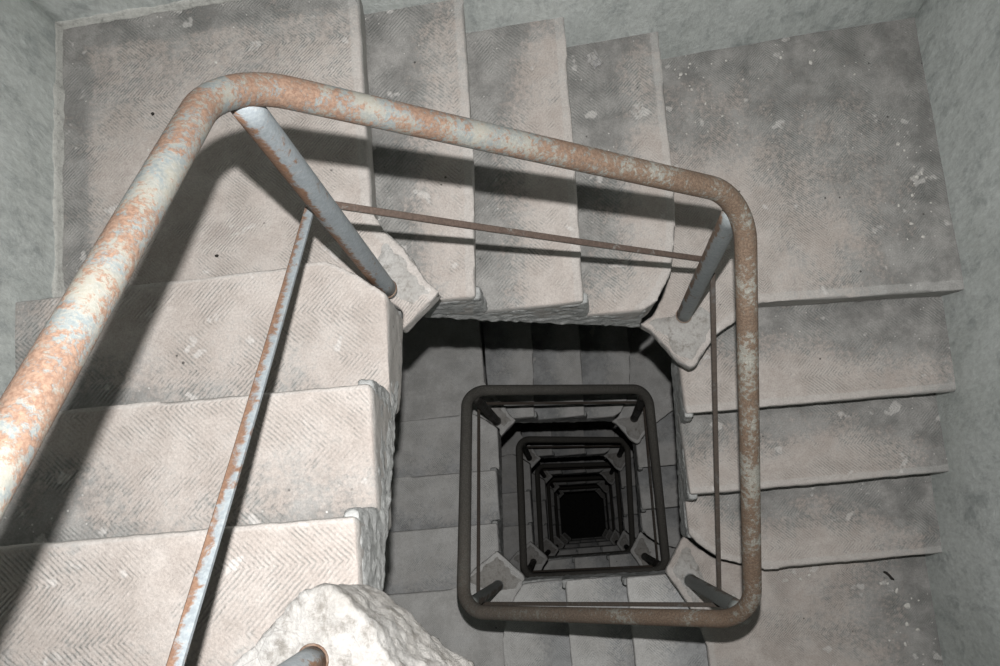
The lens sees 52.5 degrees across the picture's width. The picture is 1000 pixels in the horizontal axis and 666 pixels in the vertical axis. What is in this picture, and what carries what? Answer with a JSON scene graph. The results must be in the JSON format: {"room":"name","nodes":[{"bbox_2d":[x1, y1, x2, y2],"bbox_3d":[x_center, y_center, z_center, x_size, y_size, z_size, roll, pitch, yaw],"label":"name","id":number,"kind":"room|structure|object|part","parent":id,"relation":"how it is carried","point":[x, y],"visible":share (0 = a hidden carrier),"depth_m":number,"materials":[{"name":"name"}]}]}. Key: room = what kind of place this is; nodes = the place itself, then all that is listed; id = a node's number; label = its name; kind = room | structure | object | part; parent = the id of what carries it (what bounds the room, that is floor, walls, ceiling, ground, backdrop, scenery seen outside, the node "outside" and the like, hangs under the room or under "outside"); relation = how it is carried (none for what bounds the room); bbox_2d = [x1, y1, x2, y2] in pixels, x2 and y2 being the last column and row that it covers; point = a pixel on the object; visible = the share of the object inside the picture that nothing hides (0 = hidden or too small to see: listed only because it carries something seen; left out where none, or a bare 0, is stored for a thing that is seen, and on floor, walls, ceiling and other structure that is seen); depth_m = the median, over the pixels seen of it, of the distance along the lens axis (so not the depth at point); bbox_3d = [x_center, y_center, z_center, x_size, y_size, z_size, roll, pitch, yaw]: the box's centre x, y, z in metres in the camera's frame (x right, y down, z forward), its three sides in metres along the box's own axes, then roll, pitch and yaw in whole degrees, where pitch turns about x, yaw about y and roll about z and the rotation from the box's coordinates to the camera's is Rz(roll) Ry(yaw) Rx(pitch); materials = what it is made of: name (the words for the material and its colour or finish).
{"room":"stairwell","nodes":[
{"label":"stairwell","id":0,"kind":"room"},
{"bbox_2d":[0,0,55,397],"bbox_3d":[-0.388,1.719,9.127,0.148,20.520,2.266,-6,79,4],"label":"wall","id":1,"kind":"structure","parent":0,"point":[27,32],"depth_m":2.12,"materials":[{"name":"grey paint"}]},
{"bbox_2d":[52,21,64,297],"bbox_3d":[-0.983,-0.379,2.253,0.026,0.041,0.671,-6,79,4],"label":"trim","id":2,"kind":"structure","parent":1,"relation":"attached to","point":[58,288],"depth_m":2.25,"materials":[{"name":"paint"}]},
{"bbox_2d":[0,261,402,665],"bbox_3d":[-0.576,0.253,1.869,0.765,0.557,0.779,-6,79,4],"label":"flight","id":3,"kind":"object","parent":1,"relation":"attached to","point":[103,534],"visible":0.87,"depth_m":1.76,"materials":[{"name":"beige concrete"}]},
{"bbox_2d":[233,583,473,665],"bbox_3d":[-0.240,0.524,1.420,0.374,0.212,0.291,-35,78,-2],"label":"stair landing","id":4,"kind":"structure","parent":3,"relation":"on","point":[356,624],"depth_m":1.35,"materials":[{"name":"white concrete"}]},
{"bbox_2d":[62,0,440,332],"bbox_3d":[-0.583,-0.350,2.315,0.837,0.196,0.837,-8,79,3],"label":"stair landing","id":5,"kind":"structure","parent":1,"relation":"attached to","point":[232,203],"depth_m":2.25,"materials":[{"name":"beige concrete"}]},
{"bbox_2d":[0,72,761,665],"bbox_3d":[0.649,1.405,8.242,0.858,17.269,0.889,-6,79,4],"label":"stair railing","id":6,"kind":"object","parent":5,"relation":"on","point":[35,395],"visible":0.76,"depth_m":1.58,"materials":[{"name":"metal"}]},
{"bbox_3d":[0.339,0.669,4.351,0.817,2.751,0.868,-6,79,4],"label":"handrail","id":7,"kind":"part","parent":6,"relation":"part of","materials":[{"name":"metal"}]},
{"bbox_3d":[0.564,1.171,7.014,0.769,2.750,0.884,-6,79,4],"label":"handrail","id":8,"kind":"part","parent":6,"relation":"part of","materials":[{"name":"metal"}]},
{"bbox_3d":[0.785,1.677,9.678,0.784,2.752,0.852,-6,79,4],"label":"handrail","id":9,"kind":"part","parent":6,"relation":"part of","materials":[{"name":"metal"}]},
{"bbox_3d":[1.011,2.186,12.340,0.784,2.751,0.852,-6,79,4],"label":"handrail","id":10,"kind":"part","parent":6,"relation":"part of","materials":[{"name":"metal"}]},
{"bbox_3d":[1.238,2.697,15.014,0.784,2.774,0.852,-6,79,4],"label":"handrail","id":11,"kind":"part","parent":6,"relation":"part of","materials":[{"name":"metal"}]},
{"bbox_2d":[383,414,503,594],"bbox_3d":[-0.368,0.764,4.533,0.765,0.557,0.779,-6,79,4],"label":"flight","id":12,"kind":"object","parent":1,"relation":"attached to","point":[421,553],"visible":0.46,"depth_m":4.42,"materials":[{"name":"grey concrete"}]},
{"bbox_2d":[501,455,534,559],"bbox_3d":[-0.141,1.272,7.195,0.765,0.557,0.779,-6,79,4],"label":"flight","id":13,"kind":"object","parent":1,"relation":"attached to","point":[509,474],"visible":0.24,"depth_m":7.08,"materials":[{"name":"grey concrete"}]},
{"bbox_2d":[532,474,548,544],"bbox_3d":[0.085,1.781,9.858,0.765,0.557,0.779,-6,79,4],"label":"flight","id":14,"kind":"object","parent":1,"relation":"attached to","point":[542,482],"visible":0.18,"depth_m":9.75,"materials":[{"name":"grey concrete"}]},
{"bbox_2d":[546,488,556,538],"bbox_3d":[0.312,2.290,12.520,0.765,0.557,0.779,-6,79,4],"label":"flight","id":15,"kind":"object","parent":1,"relation":"attached to","point":[551,490],"visible":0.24,"depth_m":12.41,"materials":[{"name":"grey concrete"}]},
{"bbox_2d":[557,496,561,533],"bbox_3d":[0.538,2.798,15.182,0.765,0.557,0.779,-6,79,4],"label":"flight","id":16,"kind":"object","parent":1,"relation":"attached to","point":[558,497],"visible":0.16,"depth_m":15.07,"materials":[{"name":"grey concrete"}]},
{"bbox_2d":[32,0,924,365],"bbox_3d":[0.639,0.412,9.290,2.218,20.520,0.148,-8,79,3],"label":"wall","id":17,"kind":"structure","parent":0,"point":[683,27],"depth_m":2.69,"materials":[{"name":"grey paint"}]},
{"bbox_2d":[56,0,239,29],"bbox_3d":[-0.685,-0.753,2.304,0.667,0.031,0.023,-8,79,3],"label":"trim","id":18,"kind":"structure","parent":17,"relation":"attached to","point":[131,13],"depth_m":2.31,"materials":[{"name":"paint"}]},
{"bbox_2d":[395,316,515,436],"bbox_3d":[-0.379,0.151,4.981,0.837,0.196,0.837,-8,79,3],"label":"stair landing","id":19,"kind":"structure","parent":17,"relation":"attached to","point":[442,358],"depth_m":4.88,"materials":[{"name":"grey concrete"}]},
{"bbox_2d":[484,366,540,468],"bbox_3d":[-0.152,0.660,7.644,0.837,0.196,0.837,-8,79,3],"label":"stair landing","id":20,"kind":"structure","parent":17,"relation":"attached to","point":[509,440],"depth_m":7.50,"materials":[{"name":"grey concrete"}]},
{"bbox_2d":[364,0,674,327],"bbox_3d":[0.086,-0.422,2.637,0.749,0.557,0.787,-6,79,4],"label":"flight","id":21,"kind":"object","parent":17,"relation":"attached to","point":[524,76],"visible":0.84,"depth_m":2.52,"materials":[{"name":"beige concrete"}]},
{"bbox_2d":[584,49,603,68],"bbox_3d":[0.254,-0.740,2.741,0.035,0.014,0.048,-34,78,-2],"label":"paper scrap","id":22,"kind":"object","parent":21,"relation":"on","point":[593,59],"visible":1,"depth_m":2.74,"materials":[{"name":"white paper"}]},
{"bbox_2d":[520,425,552,482],"bbox_3d":[0.074,1.168,10.306,0.837,0.196,0.837,-8,79,3],"label":"stair landing","id":23,"kind":"structure","parent":17,"relation":"attached to","point":[549,476],"depth_m":10.14,"materials":[{"name":"grey concrete"}]},
{"bbox_2d":[540,477,558,492],"bbox_3d":[0.300,1.677,12.968,0.837,0.196,0.837,-8,79,3],"label":"stair landing","id":24,"kind":"structure","parent":17,"relation":"attached to","point":[556,487],"depth_m":12.79,"materials":[{"name":"grey concrete"}]},
{"bbox_2d":[482,321,629,422],"bbox_3d":[0.311,0.071,5.303,0.749,0.557,0.787,-6,79,4],"label":"flight","id":25,"kind":"object","parent":17,"relation":"attached to","point":[516,353],"visible":0.66,"depth_m":5.18,"materials":[{"name":"grey concrete"}]},
{"bbox_2d":[552,489,563,497],"bbox_3d":[0.527,2.186,15.631,0.837,0.196,0.837,-8,79,3],"label":"stair landing","id":26,"kind":"structure","parent":17,"relation":"attached to","point":[560,491],"depth_m":15.45,"materials":[{"name":"grey concrete"}]},
{"bbox_2d":[520,418,614,457],"bbox_3d":[0.537,0.580,7.965,0.749,0.557,0.787,-6,79,4],"label":"flight","id":27,"kind":"object","parent":17,"relation":"attached to","point":[603,428],"visible":0.38,"depth_m":7.82,"materials":[{"name":"grey concrete"}]},
{"bbox_2d":[540,452,607,475],"bbox_3d":[0.764,1.089,10.627,0.749,0.557,0.787,-6,79,4],"label":"flight","id":28,"kind":"object","parent":17,"relation":"attached to","point":[587,458],"visible":0.28,"depth_m":10.47,"materials":[{"name":"grey concrete"}]},
{"bbox_2d":[552,470,602,485],"bbox_3d":[0.990,1.597,13.290,0.749,0.557,0.787,-6,79,4],"label":"flight","id":29,"kind":"object","parent":17,"relation":"attached to","point":[592,474],"visible":0.2,"depth_m":13.13,"materials":[{"name":"grey concrete"}]},
{"bbox_2d":[559,484,597,492],"bbox_3d":[1.216,2.106,15.952,0.749,0.557,0.787,-6,79,4],"label":"flight","id":30,"kind":"object","parent":17,"relation":"attached to","point":[590,489],"visible":0.12,"depth_m":15.79,"materials":[{"name":"grey concrete"}]},
{"bbox_2d":[595,488,604,498],"bbox_3d":[1.921,2.148,16.213,0.878,0.199,0.947,-6,79,4],"label":"stair landing","id":31,"kind":"structure","parent":17,"relation":"attached to","point":[599,490],"depth_m":16.07,"materials":[{"name":"grey concrete"}]},
{"bbox_2d":[597,480,608,492],"bbox_3d":[1.695,1.639,13.550,0.878,0.199,0.947,-6,79,4],"label":"stair landing","id":32,"kind":"structure","parent":17,"relation":"attached to","point":[601,483],"depth_m":13.41,"materials":[{"name":"grey concrete"}]},
{"bbox_2d":[599,459,614,484],"bbox_3d":[1.468,1.131,10.888,0.878,0.199,0.947,-6,79,4],"label":"stair landing","id":33,"kind":"structure","parent":17,"relation":"attached to","point":[610,479],"depth_m":10.75,"materials":[{"name":"grey concrete"}]},
{"bbox_2d":[604,411,671,470],"bbox_3d":[1.242,0.622,8.226,0.878,0.199,0.947,-6,79,4],"label":"stair landing","id":34,"kind":"structure","parent":17,"relation":"attached to","point":[618,463],"depth_m":8.10,"materials":[{"name":"grey concrete"}]},
{"bbox_2d":[612,288,673,443],"bbox_3d":[1.016,0.113,5.563,0.878,0.199,0.947,-6,79,4],"label":"stair landing","id":35,"kind":"structure","parent":17,"relation":"attached to","point":[650,364],"depth_m":5.46,"materials":[{"name":"grey concrete"}]},
{"bbox_2d":[640,18,963,369],"bbox_3d":[0.800,-0.385,2.898,0.878,0.199,0.947,-6,79,4],"label":"stair landing","id":36,"kind":"structure","parent":17,"relation":"attached to","point":[831,227],"depth_m":2.81,"materials":[{"name":"beige concrete"}]},
{"bbox_2d":[557,489,605,539],"bbox_3d":[1.603,3.487,19.179,2.436,0.150,2.589,-6,79,4],"label":"floor","id":37,"kind":"structure","parent":0,"point":[582,513],"depth_m":19.12,"materials":[{"name":"concrete"}]},
{"bbox_2d":[915,0,999,665],"bbox_3d":[1.879,1.440,8.988,0.148,20.520,2.369,-6,79,4],"label":"wall","id":38,"kind":"structure","parent":0,"point":[959,40],"depth_m":2.70,"materials":[{"name":"grey paint"}]},
{"bbox_2d":[603,498,611,530],"bbox_3d":[2.072,2.872,16.425,0.779,0.553,0.761,-6,79,4],"label":"flight","id":39,"kind":"object","parent":38,"relation":"attached to","point":[604,501],"visible":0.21,"depth_m":16.35,"materials":[{"name":"grey concrete"}]},
{"bbox_2d":[606,491,617,531],"bbox_3d":[1.845,2.363,13.763,0.779,0.553,0.761,-6,79,4],"label":"flight","id":40,"kind":"object","parent":38,"relation":"attached to","point":[607,494],"visible":0.11,"depth_m":13.69,"materials":[{"name":"grey concrete"}]},
{"bbox_2d":[610,482,628,533],"bbox_3d":[1.619,1.855,11.100,0.779,0.553,0.761,-6,79,4],"label":"flight","id":41,"kind":"object","parent":38,"relation":"attached to","point":[613,487],"visible":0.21,"depth_m":11.02,"materials":[{"name":"grey concrete"}]},
{"bbox_2d":[618,457,654,541],"bbox_3d":[1.393,1.346,8.438,0.779,0.553,0.761,-6,79,4],"label":"flight","id":42,"kind":"object","parent":38,"relation":"attached to","point":[622,474],"visible":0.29,"depth_m":8.36,"materials":[{"name":"grey concrete"}]},
{"bbox_2d":[632,411,702,547],"bbox_3d":[1.166,0.837,5.776,0.779,0.553,0.761,-6,79,4],"label":"flight","id":43,"kind":"object","parent":38,"relation":"attached to","point":[666,428],"visible":0.29,"depth_m":5.69,"materials":[{"name":"grey concrete"}]},
{"bbox_2d":[671,296,955,568],"bbox_3d":[0.936,0.329,3.113,0.779,0.553,0.761,-6,79,4],"label":"flight","id":44,"kind":"object","parent":38,"relation":"attached to","point":[851,437],"visible":0.84,"depth_m":3.00,"materials":[{"name":"beige concrete"}]},
{"bbox_3d":[0.848,2.747,8.826,2.156,20.520,0.147,-6,79,4],"label":"wall","id":45,"kind":"structure","parent":0,"visible":0},
{"bbox_2d":[388,551,525,665],"bbox_3d":[-0.279,1.387,4.041,0.845,0.197,0.966,-6,79,4],"label":"stair landing","id":46,"kind":"structure","parent":45,"relation":"attached to","point":[440,613],"depth_m":3.99,"materials":[{"name":"grey concrete"}]},
{"bbox_2d":[509,541,547,572],"bbox_3d":[-0.067,1.898,6.704,0.845,0.197,0.966,-6,79,4],"label":"stair landing","id":47,"kind":"structure","parent":45,"relation":"attached to","point":[533,551],"depth_m":6.67,"materials":[{"name":"grey concrete"}]},
{"bbox_2d":[536,537,558,572],"bbox_3d":[0.160,2.406,9.367,0.845,0.197,0.966,-6,79,4],"label":"stair landing","id":48,"kind":"structure","parent":45,"relation":"attached to","point":[548,544],"depth_m":9.33,"materials":[{"name":"grey concrete"}]},
{"bbox_2d":[549,535,564,555],"bbox_3d":[0.386,2.915,12.029,0.845,0.197,0.966,-6,79,4],"label":"stair landing","id":49,"kind":"structure","parent":45,"relation":"attached to","point":[557,540],"depth_m":11.99,"materials":[{"name":"grey concrete"}]},
{"bbox_2d":[560,533,568,543],"bbox_3d":[0.613,3.424,14.691,0.845,0.197,0.966,-6,79,4],"label":"stair landing","id":50,"kind":"structure","parent":45,"relation":"attached to","point":[565,540],"depth_m":14.65,"materials":[{"name":"grey concrete"}]},
{"bbox_2d":[562,532,570,540],"bbox_3d":[0.839,3.932,17.354,0.845,0.197,0.966,-6,79,4],"label":"stair landing","id":51,"kind":"structure","parent":45,"relation":"attached to","point":[564,534],"depth_m":17.32,"materials":[{"name":"grey concrete"}]},
{"bbox_2d":[572,536,602,539],"bbox_3d":[1.514,3.856,16.982,0.733,0.557,0.858,-6,79,4],"label":"flight","id":52,"kind":"object","parent":45,"relation":"attached to","point":[596,536],"visible":0.16,"depth_m":16.96,"materials":[{"name":"grey concrete"}]},
{"bbox_2d":[569,538,606,542],"bbox_3d":[1.287,3.347,14.319,0.733,0.557,0.858,-6,79,4],"label":"flight","id":53,"kind":"object","parent":45,"relation":"attached to","point":[595,539],"visible":0.18,"depth_m":14.29,"materials":[{"name":"grey concrete"}]},
{"bbox_2d":[556,544,620,555],"bbox_3d":[0.834,2.329,8.994,0.733,0.557,0.858,-6,79,4],"label":"flight","id":54,"kind":"object","parent":45,"relation":"attached to","point":[603,548],"visible":0.18,"depth_m":8.97,"materials":[{"name":"grey concrete"}]},
{"bbox_2d":[564,540,612,547],"bbox_3d":[1.061,2.838,11.657,0.733,0.557,0.858,-6,79,4],"label":"flight","id":55,"kind":"object","parent":45,"relation":"attached to","point":[597,543],"visible":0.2,"depth_m":11.63,"materials":[{"name":"grey concrete"}]},
{"bbox_2d":[542,552,638,572],"bbox_3d":[0.608,1.821,6.332,0.733,0.557,0.858,-6,79,4],"label":"flight","id":56,"kind":"object","parent":45,"relation":"attached to","point":[625,558],"visible":0.23,"depth_m":6.30,"materials":[{"name":"grey concrete"}]},
{"bbox_2d":[602,529,607,537],"bbox_3d":[2.128,3.666,16.601,0.843,0.198,0.975,-6,79,4],"label":"stair landing","id":57,"kind":"structure","parent":45,"relation":"attached to","point":[605,530],"depth_m":16.61,"materials":[{"name":"grey concrete"}]},
{"bbox_2d":[503,570,708,665],"bbox_3d":[0.382,1.312,3.670,0.733,0.557,0.858,-6,79,4],"label":"flight","id":58,"kind":"object","parent":45,"relation":"attached to","point":[525,643],"visible":0.8,"depth_m":3.61,"materials":[{"name":"grey concrete"}]},
{"bbox_2d":[605,529,612,539],"bbox_3d":[1.902,3.157,13.938,0.843,0.198,0.975,-6,79,4],"label":"stair landing","id":59,"kind":"structure","parent":45,"relation":"attached to","point":[609,533],"depth_m":13.95,"materials":[{"name":"grey concrete"}]},
{"bbox_2d":[609,530,635,544],"bbox_3d":[1.675,2.648,11.276,0.843,0.198,0.975,-6,79,4],"label":"stair landing","id":60,"kind":"structure","parent":45,"relation":"attached to","point":[615,535],"depth_m":11.29,"materials":[{"name":"grey concrete"}]},
{"bbox_2d":[616,530,674,550],"bbox_3d":[1.449,2.139,8.614,0.843,0.198,0.975,-6,79,4],"label":"stair landing","id":61,"kind":"structure","parent":45,"relation":"attached to","point":[623,539],"depth_m":8.62,"materials":[{"name":"grey concrete"}]},
{"bbox_2d":[630,532,739,565],"bbox_3d":[1.222,1.631,5.951,0.843,0.198,0.975,-6,79,4],"label":"stair landing","id":62,"kind":"structure","parent":45,"relation":"attached to","point":[642,544],"depth_m":5.96,"materials":[{"name":"grey concrete"}]},
{"bbox_2d":[665,536,942,665],"bbox_3d":[0.996,1.122,3.289,0.843,0.198,0.975,-6,79,4],"label":"stair landing","id":63,"kind":"structure","parent":45,"relation":"attached to","point":[839,614],"depth_m":3.24,"materials":[{"name":"beige concrete"}]},
{"bbox_2d":[883,571,893,579],"bbox_3d":[1.243,0.775,3.237,0.042,0.010,0.011,44,86,11],"label":"twig","id":64,"kind":"object","parent":63,"relation":"on","point":[885,572],"visible":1,"depth_m":3.23,"materials":[{"name":"brown wood"}]}
]}

